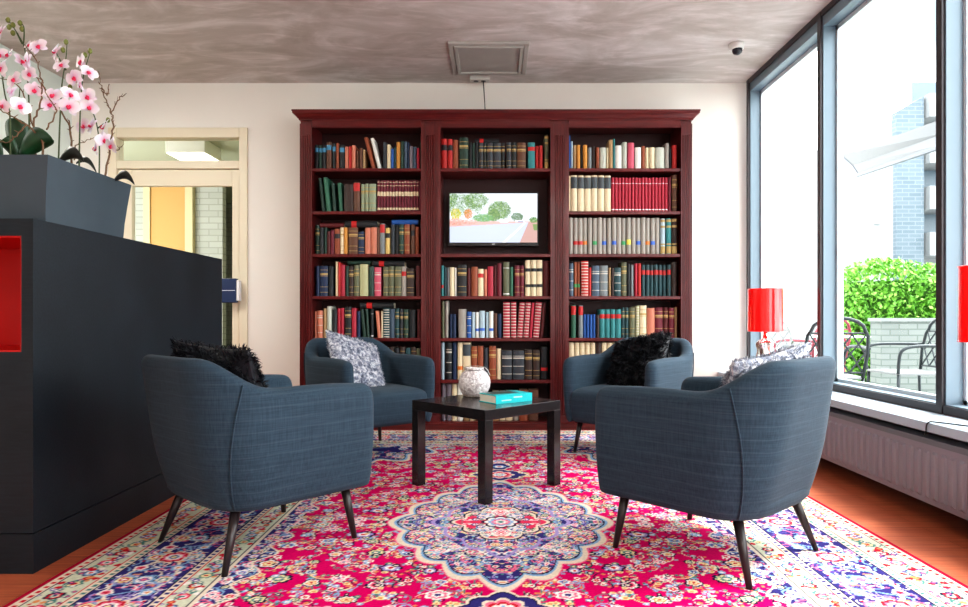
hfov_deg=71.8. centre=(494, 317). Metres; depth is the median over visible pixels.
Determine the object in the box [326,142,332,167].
book
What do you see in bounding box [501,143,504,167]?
book
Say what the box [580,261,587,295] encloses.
book
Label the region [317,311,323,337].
book
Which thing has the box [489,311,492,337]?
book
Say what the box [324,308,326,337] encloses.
book
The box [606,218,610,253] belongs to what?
book
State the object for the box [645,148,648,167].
book
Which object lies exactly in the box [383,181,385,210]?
book
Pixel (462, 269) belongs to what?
book
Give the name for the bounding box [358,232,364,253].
book
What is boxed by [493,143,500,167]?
book
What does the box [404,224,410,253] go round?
book
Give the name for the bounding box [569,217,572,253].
book
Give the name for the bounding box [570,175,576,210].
book
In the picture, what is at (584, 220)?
book
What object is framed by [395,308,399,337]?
book
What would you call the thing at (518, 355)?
book
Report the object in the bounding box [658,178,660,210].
book
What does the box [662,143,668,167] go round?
book
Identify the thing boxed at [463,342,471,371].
book
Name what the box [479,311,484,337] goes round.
book
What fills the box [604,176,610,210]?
book
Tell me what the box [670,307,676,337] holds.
book
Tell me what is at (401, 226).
book
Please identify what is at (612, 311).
book
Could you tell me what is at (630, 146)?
book
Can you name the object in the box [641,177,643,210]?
book
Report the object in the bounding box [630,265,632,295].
book
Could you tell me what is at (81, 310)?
reception desk
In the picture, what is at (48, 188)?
planter
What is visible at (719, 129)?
wall
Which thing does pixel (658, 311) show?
book
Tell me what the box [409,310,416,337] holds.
book
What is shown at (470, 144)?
book
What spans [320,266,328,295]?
book
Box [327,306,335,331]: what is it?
book
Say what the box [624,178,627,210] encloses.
book
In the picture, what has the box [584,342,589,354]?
book
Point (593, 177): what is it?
book
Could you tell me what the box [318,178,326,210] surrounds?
book
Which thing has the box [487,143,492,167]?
book
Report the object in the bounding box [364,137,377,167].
book
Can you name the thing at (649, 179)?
book
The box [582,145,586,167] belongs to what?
book
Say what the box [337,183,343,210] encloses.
book
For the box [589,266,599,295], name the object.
book
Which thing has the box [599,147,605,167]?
book
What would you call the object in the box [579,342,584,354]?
book
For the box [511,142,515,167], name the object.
book
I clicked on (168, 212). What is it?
door
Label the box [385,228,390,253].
book
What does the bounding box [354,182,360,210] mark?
book
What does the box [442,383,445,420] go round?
book
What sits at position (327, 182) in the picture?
book
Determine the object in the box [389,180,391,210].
book
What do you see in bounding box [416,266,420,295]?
book
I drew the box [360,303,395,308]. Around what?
book
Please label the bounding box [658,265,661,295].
book
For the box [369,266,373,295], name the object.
book
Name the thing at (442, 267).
book
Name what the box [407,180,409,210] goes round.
book
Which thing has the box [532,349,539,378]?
book
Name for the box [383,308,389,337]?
book
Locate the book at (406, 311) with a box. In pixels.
[404,309,409,337]
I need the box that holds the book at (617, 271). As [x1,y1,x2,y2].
[614,268,620,295]
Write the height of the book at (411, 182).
0.248 m
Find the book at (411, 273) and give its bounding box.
[407,268,415,295]
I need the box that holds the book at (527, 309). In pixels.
[523,302,530,337]
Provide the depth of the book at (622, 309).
5.29 m
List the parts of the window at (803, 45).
frame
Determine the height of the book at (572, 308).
0.259 m
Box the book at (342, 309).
[341,308,344,335]
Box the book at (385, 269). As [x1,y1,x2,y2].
[383,267,388,295]
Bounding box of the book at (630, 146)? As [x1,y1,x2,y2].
[627,143,633,167]
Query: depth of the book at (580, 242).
5.29 m
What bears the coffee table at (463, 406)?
on the rug
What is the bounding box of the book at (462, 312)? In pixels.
[459,309,466,337]
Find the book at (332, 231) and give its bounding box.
[331,230,334,253]
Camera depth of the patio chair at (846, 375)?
5.21 m
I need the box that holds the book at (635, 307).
[632,306,638,336]
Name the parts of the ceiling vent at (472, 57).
vent panel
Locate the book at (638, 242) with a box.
[636,218,640,253]
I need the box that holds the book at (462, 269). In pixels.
[458,265,466,295]
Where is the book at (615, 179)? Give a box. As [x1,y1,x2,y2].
[614,178,617,210]
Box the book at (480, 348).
[478,345,483,366]
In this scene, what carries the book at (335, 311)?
on the bookcase
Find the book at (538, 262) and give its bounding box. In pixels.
[536,260,541,295]
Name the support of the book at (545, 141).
on the bookcase
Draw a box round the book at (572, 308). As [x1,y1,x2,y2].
[569,305,575,337]
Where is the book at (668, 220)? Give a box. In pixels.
[665,218,670,253]
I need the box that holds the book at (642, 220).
[640,217,644,253]
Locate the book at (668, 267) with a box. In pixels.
[666,265,670,295]
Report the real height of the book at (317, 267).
0.239 m
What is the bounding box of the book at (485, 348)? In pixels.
[484,347,487,372]
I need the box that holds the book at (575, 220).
[573,218,577,253]
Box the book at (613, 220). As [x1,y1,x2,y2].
[611,217,615,253]
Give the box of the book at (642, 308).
[639,305,645,335]
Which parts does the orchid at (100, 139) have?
flower, flower, stem, flower, flower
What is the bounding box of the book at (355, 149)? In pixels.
[352,145,358,167]
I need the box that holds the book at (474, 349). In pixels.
[471,346,477,366]
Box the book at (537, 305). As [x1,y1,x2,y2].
[532,302,541,337]
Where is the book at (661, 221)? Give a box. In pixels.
[659,219,664,253]
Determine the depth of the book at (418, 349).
5.29 m
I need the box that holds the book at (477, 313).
[476,312,478,337]
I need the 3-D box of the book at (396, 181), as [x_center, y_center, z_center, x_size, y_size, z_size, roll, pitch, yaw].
[-0.781,-0.967,5.365,0.020,0.251,0.146,0,0,0]
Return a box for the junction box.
[470,75,489,82]
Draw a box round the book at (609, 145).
[606,140,612,167]
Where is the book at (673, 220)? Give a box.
[671,218,676,253]
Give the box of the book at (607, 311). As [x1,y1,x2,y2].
[605,309,609,337]
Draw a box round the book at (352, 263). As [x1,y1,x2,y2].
[347,261,372,265]
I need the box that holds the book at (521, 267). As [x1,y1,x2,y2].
[520,266,523,295]
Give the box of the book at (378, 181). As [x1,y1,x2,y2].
[377,180,379,210]
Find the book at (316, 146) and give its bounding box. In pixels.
[315,145,318,167]
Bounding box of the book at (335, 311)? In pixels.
[333,309,337,332]
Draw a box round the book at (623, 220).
[621,218,625,253]
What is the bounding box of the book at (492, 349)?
[489,345,495,379]
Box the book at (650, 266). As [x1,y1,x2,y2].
[649,265,652,295]
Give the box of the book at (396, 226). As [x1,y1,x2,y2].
[395,225,398,253]
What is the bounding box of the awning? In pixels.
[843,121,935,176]
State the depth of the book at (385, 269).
5.29 m
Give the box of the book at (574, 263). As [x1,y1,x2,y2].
[573,262,576,295]
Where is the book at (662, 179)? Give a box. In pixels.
[661,177,663,210]
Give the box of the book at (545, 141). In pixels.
[543,135,547,167]
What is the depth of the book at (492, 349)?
5.29 m
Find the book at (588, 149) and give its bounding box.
[587,147,590,167]
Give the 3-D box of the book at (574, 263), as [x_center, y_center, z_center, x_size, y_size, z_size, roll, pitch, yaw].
[0.637,-0.308,5.369,0.023,0.269,0.157,0,0,0]
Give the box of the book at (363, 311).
[360,309,366,336]
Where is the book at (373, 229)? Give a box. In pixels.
[371,227,376,253]
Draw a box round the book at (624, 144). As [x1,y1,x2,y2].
[620,142,626,167]
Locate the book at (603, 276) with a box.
[599,266,607,295]
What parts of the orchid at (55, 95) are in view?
flower, flower, flower, flower, stem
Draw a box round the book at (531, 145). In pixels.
[527,142,534,167]
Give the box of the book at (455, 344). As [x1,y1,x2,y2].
[453,342,457,378]
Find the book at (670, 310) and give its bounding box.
[668,308,673,337]
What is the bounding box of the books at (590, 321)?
[315,135,670,337]
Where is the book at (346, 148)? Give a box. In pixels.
[345,147,348,167]
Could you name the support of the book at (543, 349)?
on the bookcase
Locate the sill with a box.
[718,372,967,441]
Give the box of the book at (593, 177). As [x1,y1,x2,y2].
[591,175,596,210]
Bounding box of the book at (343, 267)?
[341,265,346,295]
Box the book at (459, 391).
[458,383,463,420]
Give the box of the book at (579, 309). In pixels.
[576,305,582,337]
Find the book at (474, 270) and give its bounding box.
[471,267,477,295]
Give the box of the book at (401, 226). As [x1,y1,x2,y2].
[399,224,403,253]
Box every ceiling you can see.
[0,0,831,82]
[124,141,238,202]
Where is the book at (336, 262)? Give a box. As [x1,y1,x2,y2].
[336,262,337,295]
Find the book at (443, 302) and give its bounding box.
[442,301,444,337]
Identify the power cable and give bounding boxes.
[483,81,485,108]
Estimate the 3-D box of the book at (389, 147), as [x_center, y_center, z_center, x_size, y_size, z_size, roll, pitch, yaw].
[-0.842,-1.277,5.372,0.027,0.195,0.158,0,0,0]
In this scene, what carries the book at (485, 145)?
on the bookcase
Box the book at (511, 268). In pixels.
[510,267,512,295]
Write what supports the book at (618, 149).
on the bookcase
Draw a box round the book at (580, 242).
[578,218,582,253]
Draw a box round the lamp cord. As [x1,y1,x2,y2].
[923,421,967,435]
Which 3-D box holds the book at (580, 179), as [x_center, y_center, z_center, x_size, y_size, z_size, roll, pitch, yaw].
[0.681,-0.985,5.378,0.050,0.288,0.180,0,0,0]
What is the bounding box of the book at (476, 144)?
[475,143,478,167]
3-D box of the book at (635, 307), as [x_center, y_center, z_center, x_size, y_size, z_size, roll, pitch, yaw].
[1.129,0.030,5.367,0.030,0.253,0.159,0,0,0]
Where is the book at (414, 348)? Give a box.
[411,346,418,354]
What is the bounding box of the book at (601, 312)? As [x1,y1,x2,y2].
[597,309,604,337]
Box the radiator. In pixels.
[821,407,967,519]
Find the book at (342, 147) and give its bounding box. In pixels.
[339,145,345,167]
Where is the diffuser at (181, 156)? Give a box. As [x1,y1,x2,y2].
[167,153,217,160]
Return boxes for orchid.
[0,26,31,154]
[2,17,53,154]
[38,39,83,161]
[58,48,99,171]
[76,114,134,184]
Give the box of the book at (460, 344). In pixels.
[458,342,462,378]
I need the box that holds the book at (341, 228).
[340,227,343,253]
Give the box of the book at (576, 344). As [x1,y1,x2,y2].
[574,342,578,355]
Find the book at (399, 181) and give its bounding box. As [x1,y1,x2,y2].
[398,180,400,210]
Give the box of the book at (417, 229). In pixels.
[415,227,420,253]
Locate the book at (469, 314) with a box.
[467,312,471,337]
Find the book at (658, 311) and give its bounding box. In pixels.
[655,308,662,332]
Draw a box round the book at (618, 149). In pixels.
[615,145,621,167]
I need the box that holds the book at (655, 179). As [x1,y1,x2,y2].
[654,178,657,210]
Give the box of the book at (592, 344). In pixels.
[590,342,594,353]
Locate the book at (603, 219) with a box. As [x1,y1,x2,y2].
[602,218,605,253]
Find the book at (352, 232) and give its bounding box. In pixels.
[348,227,360,253]
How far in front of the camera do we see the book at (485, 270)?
5.29 m
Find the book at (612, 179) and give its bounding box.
[611,177,613,210]
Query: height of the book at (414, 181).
0.251 m
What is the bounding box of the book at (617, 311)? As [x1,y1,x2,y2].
[615,309,620,337]
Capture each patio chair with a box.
[767,320,793,350]
[773,320,851,371]
[780,317,870,381]
[864,319,935,391]
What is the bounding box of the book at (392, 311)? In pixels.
[390,309,394,337]
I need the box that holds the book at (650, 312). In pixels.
[646,308,654,334]
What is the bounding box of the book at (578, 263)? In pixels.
[577,262,579,295]
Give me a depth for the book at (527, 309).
5.29 m
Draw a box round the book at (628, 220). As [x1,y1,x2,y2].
[626,217,630,253]
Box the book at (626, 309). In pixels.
[625,308,627,337]
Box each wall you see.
[0,44,71,161]
[72,83,745,385]
[135,187,231,346]
[830,406,967,443]
[868,318,935,393]
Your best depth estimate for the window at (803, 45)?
5.50 m
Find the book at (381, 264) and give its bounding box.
[372,261,406,267]
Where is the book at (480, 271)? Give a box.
[478,269,483,295]
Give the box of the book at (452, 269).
[450,267,454,295]
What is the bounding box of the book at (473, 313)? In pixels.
[472,312,475,337]
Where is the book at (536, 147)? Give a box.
[535,146,538,167]
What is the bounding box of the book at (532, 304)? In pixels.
[529,303,533,337]
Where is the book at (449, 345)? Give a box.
[446,342,452,378]
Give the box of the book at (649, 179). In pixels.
[648,178,650,210]
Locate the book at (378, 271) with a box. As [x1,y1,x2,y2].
[374,267,382,295]
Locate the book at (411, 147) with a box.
[410,146,412,167]
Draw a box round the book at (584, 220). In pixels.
[582,218,586,253]
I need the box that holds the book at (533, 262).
[531,260,535,295]
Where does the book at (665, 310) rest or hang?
on the bookcase
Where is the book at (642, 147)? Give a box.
[641,146,644,167]
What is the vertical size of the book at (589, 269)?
0.226 m
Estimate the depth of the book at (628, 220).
5.29 m
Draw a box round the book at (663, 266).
[662,265,665,295]
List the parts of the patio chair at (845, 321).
armrest, frame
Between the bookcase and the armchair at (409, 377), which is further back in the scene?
the bookcase
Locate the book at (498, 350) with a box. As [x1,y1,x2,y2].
[496,348,500,378]
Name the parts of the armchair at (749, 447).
leg, leg, leg, seat, leg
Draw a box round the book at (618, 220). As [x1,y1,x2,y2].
[616,218,620,253]
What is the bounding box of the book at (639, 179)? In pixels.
[638,178,640,210]
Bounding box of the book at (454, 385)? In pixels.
[452,383,457,420]
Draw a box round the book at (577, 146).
[576,145,579,167]
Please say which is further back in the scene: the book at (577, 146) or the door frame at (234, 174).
the door frame at (234, 174)
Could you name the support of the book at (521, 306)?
on the bookcase
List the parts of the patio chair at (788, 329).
frame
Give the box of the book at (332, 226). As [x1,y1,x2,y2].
[320,223,344,229]
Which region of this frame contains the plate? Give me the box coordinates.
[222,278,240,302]
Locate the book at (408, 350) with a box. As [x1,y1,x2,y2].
[406,347,410,353]
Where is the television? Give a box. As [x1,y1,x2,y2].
[448,192,538,246]
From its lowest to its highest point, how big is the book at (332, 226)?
0.034 m
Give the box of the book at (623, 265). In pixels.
[618,262,626,295]
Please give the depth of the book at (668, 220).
5.29 m
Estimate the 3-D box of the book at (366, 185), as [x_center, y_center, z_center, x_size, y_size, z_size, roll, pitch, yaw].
[-1.017,-0.953,5.379,0.030,0.224,0.169,0,0,0]
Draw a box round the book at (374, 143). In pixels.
[371,138,382,167]
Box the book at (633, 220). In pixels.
[631,218,635,253]
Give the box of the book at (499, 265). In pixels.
[497,263,501,295]
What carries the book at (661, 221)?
on the bookcase
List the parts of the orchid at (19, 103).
flower, flower, flower, stem, flower, flower, flower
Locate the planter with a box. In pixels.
[0,155,130,237]
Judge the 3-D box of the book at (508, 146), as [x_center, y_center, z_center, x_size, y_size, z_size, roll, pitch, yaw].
[0.110,-1.285,5.360,0.036,0.212,0.150,0,0,0]
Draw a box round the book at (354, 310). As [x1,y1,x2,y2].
[352,308,359,336]
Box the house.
[766,150,892,344]
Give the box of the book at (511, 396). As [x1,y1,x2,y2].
[479,390,531,403]
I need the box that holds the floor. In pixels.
[0,458,967,606]
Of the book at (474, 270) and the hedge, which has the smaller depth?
the book at (474, 270)
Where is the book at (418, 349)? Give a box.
[417,348,420,355]
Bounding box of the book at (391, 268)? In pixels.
[389,266,393,295]
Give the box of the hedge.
[843,256,935,381]
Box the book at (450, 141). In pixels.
[448,139,452,167]
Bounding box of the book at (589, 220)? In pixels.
[587,218,591,253]
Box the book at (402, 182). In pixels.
[401,181,403,210]
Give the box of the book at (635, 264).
[632,263,636,295]
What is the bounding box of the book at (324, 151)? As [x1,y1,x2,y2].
[322,145,326,167]
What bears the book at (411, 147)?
on the bookcase
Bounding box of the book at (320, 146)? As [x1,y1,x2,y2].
[319,145,321,167]
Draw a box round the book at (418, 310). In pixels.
[417,309,420,337]
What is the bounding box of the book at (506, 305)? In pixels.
[503,302,509,337]
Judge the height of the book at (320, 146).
0.192 m
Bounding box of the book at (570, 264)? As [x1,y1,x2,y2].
[569,263,572,295]
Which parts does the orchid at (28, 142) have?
stem, stem, flower, flower, flower, flower, flower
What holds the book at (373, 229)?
on the bookcase
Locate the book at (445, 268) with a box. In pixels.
[444,267,446,295]
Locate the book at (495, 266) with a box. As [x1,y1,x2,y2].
[494,265,496,295]
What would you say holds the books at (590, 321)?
on the bookcase
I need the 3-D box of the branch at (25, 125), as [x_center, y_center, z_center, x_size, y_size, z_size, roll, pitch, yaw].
[-1.704,-0.648,2.389,0.174,0.222,0.050,0,0,0]
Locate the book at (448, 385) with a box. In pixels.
[446,383,451,420]
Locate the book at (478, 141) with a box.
[475,139,498,145]
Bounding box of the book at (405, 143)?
[404,141,407,167]
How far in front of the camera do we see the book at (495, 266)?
5.30 m
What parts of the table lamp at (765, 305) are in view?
lamp shade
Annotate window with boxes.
[746,15,816,358]
[817,0,935,412]
[936,0,967,419]
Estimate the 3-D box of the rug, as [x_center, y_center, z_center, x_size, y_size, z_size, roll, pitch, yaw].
[0.025,0.877,2.868,3.030,0.006,4.706,0,0,0]
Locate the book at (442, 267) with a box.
[441,265,444,295]
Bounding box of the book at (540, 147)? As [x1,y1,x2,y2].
[539,146,542,167]
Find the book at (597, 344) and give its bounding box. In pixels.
[595,342,600,353]
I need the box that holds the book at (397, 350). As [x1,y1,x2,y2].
[395,347,399,353]
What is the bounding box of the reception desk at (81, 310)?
[0,218,221,573]
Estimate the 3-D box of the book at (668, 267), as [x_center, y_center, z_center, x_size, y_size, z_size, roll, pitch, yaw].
[1.378,-0.298,5.364,0.030,0.249,0.159,0,0,0]
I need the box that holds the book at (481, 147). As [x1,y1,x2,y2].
[479,143,483,167]
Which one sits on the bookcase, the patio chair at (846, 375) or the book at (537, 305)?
the book at (537, 305)
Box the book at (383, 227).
[380,224,387,253]
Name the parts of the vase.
wire handle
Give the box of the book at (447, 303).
[445,301,449,337]
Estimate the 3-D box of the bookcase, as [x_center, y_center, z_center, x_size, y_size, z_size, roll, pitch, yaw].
[0.008,-0.372,5.386,3.185,2.505,0.377,0,0,0]
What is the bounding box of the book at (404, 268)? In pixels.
[402,266,407,295]
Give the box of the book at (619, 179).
[618,178,620,210]
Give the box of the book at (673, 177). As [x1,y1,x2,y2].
[670,175,676,210]
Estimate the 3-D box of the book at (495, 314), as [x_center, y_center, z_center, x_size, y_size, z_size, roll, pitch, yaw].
[0.004,0.060,5.377,0.025,0.194,0.158,0,0,0]
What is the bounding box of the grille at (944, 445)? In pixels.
[829,407,967,455]
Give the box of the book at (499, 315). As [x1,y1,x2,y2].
[498,314,501,337]
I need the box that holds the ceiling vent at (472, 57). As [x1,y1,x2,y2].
[448,41,528,74]
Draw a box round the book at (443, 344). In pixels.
[441,342,445,378]
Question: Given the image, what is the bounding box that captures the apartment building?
[867,82,935,280]
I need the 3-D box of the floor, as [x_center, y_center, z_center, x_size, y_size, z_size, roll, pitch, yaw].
[-0.725,0.920,1.550,5.850,0.080,8.300,0,0,0]
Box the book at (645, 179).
[644,178,647,210]
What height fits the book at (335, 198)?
0.232 m
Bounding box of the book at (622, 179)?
[621,177,623,210]
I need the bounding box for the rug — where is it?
[3,430,967,606]
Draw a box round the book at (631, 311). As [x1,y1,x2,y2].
[628,308,634,336]
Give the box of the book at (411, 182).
[410,181,412,210]
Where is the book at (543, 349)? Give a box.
[540,346,547,378]
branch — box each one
[0,44,57,154]
[0,107,44,154]
[21,63,92,163]
[97,71,126,175]
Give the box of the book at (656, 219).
[655,218,658,253]
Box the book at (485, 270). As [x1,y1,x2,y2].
[484,269,486,295]
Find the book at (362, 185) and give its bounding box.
[361,184,364,210]
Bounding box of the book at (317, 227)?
[315,225,319,253]
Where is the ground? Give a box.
[772,345,816,357]
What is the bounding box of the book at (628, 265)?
[627,264,629,295]
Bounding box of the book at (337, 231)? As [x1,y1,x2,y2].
[335,229,339,253]
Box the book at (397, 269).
[394,266,401,295]
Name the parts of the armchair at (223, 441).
leg, seat, leg, leg, leg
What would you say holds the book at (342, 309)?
on the bookcase
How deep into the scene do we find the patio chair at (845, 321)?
6.88 m
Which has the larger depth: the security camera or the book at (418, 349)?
the book at (418, 349)
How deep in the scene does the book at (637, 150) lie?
5.29 m
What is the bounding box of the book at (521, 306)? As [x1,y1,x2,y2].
[516,302,524,337]
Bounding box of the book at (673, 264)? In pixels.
[666,262,676,295]
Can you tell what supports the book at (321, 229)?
on the bookcase
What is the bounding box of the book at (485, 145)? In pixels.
[484,143,486,167]
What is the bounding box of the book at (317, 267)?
[316,266,319,295]
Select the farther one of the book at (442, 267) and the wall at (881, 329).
the wall at (881, 329)
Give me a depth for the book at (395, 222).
5.30 m
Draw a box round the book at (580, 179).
[577,175,583,210]
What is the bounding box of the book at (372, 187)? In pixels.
[369,184,376,210]
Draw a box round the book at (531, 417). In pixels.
[527,388,537,420]
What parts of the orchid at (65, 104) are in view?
flower, flower, flower, flower, flower, stem, flower, flower, flower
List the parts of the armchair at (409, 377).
leg, seat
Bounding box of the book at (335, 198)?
[331,183,338,210]
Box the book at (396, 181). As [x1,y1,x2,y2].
[395,180,397,210]
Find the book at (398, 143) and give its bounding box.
[397,142,400,167]
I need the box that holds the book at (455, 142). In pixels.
[453,140,458,167]
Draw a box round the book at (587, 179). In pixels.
[584,176,590,210]
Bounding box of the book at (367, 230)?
[365,228,370,253]
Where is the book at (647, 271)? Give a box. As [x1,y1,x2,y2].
[645,265,649,295]
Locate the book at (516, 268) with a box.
[514,266,519,295]
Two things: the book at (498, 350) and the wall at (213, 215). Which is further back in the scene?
the wall at (213, 215)
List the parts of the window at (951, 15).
frame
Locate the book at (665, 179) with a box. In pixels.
[664,178,667,210]
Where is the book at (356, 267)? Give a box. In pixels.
[354,265,359,295]
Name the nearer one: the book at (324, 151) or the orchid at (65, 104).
the orchid at (65, 104)
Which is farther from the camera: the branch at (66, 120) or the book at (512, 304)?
the book at (512, 304)
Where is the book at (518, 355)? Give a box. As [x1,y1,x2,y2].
[513,350,523,379]
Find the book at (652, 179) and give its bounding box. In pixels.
[651,177,653,210]
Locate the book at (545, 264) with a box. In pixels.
[542,261,548,295]
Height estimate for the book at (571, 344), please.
0.292 m
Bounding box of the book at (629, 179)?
[628,178,630,210]
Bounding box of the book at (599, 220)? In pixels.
[597,217,601,253]
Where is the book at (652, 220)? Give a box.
[650,218,654,253]
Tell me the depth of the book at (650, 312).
5.29 m
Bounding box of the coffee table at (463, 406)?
[412,395,559,504]
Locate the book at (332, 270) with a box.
[329,266,335,295]
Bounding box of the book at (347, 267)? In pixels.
[346,266,348,295]
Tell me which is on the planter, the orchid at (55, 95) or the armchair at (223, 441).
the orchid at (55, 95)
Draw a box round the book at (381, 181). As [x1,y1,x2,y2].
[380,180,382,210]
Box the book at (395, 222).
[392,220,419,226]
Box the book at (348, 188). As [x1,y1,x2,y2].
[344,184,353,210]
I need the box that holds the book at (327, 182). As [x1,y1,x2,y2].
[323,177,332,210]
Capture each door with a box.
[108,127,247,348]
[143,187,194,252]
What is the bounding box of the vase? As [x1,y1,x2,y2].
[459,365,490,396]
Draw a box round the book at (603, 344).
[601,342,606,352]
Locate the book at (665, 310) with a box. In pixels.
[663,308,667,332]
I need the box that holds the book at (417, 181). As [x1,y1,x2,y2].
[416,180,418,210]
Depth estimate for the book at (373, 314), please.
5.30 m
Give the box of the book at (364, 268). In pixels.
[360,264,370,295]
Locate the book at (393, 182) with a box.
[392,181,394,210]
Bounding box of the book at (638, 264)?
[637,263,640,295]
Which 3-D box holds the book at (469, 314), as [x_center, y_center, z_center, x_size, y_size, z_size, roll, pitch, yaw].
[-0.206,0.053,5.382,0.036,0.207,0.180,0,0,0]
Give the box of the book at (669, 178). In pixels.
[668,177,670,210]
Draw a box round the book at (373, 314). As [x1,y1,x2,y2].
[371,309,376,337]
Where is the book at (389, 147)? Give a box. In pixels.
[387,144,392,167]
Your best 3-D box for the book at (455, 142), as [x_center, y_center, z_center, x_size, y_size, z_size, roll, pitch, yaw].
[-0.311,-1.296,5.368,0.040,0.232,0.149,0,0,0]
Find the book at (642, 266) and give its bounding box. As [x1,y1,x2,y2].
[641,265,644,295]
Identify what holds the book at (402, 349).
on the bookcase
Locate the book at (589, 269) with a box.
[588,268,590,295]
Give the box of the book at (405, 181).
[404,180,406,210]
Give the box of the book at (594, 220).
[592,218,596,253]
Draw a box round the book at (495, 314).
[494,313,496,337]
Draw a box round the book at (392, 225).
[391,224,394,253]
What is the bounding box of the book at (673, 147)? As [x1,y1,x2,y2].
[670,145,676,167]
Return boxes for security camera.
[729,41,743,54]
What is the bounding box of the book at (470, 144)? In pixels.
[469,142,472,167]
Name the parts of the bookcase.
rail, shelf, shelf, shelf, shelf, shelf, rail, shelf, shelf, shelf, shelf, shelf, cornice, shelf, rail, shelf, shelf, shelf, shelf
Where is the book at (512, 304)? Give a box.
[510,302,515,337]
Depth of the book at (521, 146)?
5.30 m
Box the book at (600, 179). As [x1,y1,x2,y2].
[597,175,603,210]
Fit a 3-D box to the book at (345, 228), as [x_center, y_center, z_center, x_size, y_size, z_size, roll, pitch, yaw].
[-1.183,-0.612,5.372,0.025,0.212,0.168,0,0,0]
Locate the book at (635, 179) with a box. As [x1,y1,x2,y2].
[634,178,637,210]
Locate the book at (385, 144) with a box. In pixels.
[383,142,387,167]
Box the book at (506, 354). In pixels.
[502,350,511,379]
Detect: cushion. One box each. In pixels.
[168,339,271,387]
[324,329,385,386]
[604,330,672,385]
[719,341,814,386]
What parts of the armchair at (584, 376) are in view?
leg, seat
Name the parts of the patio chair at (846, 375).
armrest, frame, seat, armrest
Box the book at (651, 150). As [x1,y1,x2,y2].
[649,147,653,167]
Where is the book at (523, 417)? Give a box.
[519,388,527,420]
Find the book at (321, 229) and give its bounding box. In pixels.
[320,228,323,253]
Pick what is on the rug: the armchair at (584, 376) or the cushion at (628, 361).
the armchair at (584, 376)
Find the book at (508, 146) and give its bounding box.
[506,142,510,167]
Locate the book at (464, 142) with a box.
[459,138,468,167]
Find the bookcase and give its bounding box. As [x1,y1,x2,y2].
[291,109,700,429]
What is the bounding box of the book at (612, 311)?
[610,309,614,337]
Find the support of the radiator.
attached to the wall at (830, 406)
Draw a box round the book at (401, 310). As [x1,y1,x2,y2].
[400,309,403,337]
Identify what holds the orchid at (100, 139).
on the planter
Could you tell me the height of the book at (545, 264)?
0.279 m
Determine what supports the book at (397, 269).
on the bookcase
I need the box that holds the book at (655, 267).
[653,265,657,295]
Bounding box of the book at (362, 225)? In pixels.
[345,221,379,229]
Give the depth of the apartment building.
26.00 m
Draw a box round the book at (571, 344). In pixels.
[569,342,573,356]
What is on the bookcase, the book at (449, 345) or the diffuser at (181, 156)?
the book at (449, 345)
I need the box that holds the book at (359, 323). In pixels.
[357,311,362,336]
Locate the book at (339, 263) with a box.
[338,262,344,295]
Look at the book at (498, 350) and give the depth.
5.30 m
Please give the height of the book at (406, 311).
0.226 m
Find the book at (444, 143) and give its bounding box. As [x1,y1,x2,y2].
[441,139,447,167]
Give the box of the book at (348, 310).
[345,307,355,336]
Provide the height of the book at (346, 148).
0.178 m
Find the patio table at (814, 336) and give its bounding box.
[789,335,870,337]
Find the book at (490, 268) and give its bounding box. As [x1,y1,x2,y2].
[488,266,492,295]
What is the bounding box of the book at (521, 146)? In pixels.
[517,142,525,167]
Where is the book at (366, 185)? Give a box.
[365,184,368,210]
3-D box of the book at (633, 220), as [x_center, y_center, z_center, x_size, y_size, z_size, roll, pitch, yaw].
[1.098,-0.650,5.378,0.033,0.288,0.179,0,0,0]
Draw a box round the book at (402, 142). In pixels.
[401,141,403,167]
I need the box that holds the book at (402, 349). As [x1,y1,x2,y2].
[400,346,406,353]
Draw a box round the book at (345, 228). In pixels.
[344,227,347,253]
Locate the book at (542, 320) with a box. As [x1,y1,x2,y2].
[539,303,545,337]
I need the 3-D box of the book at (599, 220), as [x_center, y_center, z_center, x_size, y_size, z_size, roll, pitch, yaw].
[0.829,-0.651,5.374,0.035,0.290,0.179,0,0,0]
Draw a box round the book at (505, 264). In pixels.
[503,262,508,295]
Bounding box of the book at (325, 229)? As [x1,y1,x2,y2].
[324,228,330,253]
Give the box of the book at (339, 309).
[338,308,340,333]
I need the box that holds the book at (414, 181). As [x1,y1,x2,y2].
[413,180,415,210]
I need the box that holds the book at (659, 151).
[654,147,663,167]
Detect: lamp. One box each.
[166,141,220,160]
[747,288,783,356]
[957,265,967,342]
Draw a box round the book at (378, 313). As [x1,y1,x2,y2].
[375,311,380,337]
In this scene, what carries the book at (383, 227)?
on the bookcase
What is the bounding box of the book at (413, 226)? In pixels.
[411,224,416,253]
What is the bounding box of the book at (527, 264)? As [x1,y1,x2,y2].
[524,260,530,295]
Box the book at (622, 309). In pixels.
[618,308,624,337]
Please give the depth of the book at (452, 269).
5.29 m
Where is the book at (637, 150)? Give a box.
[634,147,640,167]
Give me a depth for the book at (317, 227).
5.30 m
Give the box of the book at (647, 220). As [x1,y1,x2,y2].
[645,218,649,253]
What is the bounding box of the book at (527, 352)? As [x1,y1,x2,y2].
[524,349,531,378]
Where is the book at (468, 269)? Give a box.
[467,268,470,295]
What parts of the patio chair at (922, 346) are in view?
leg, armrest, leg, seat, armrest, leg, frame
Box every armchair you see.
[141,354,373,576]
[304,337,434,440]
[563,337,693,451]
[595,356,835,589]
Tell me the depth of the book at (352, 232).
5.30 m
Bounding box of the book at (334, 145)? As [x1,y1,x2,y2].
[332,143,335,167]
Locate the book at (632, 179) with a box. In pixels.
[631,177,633,210]
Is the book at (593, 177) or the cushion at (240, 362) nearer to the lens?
the cushion at (240, 362)
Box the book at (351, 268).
[349,266,353,295]
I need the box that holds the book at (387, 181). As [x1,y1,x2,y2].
[386,180,388,210]

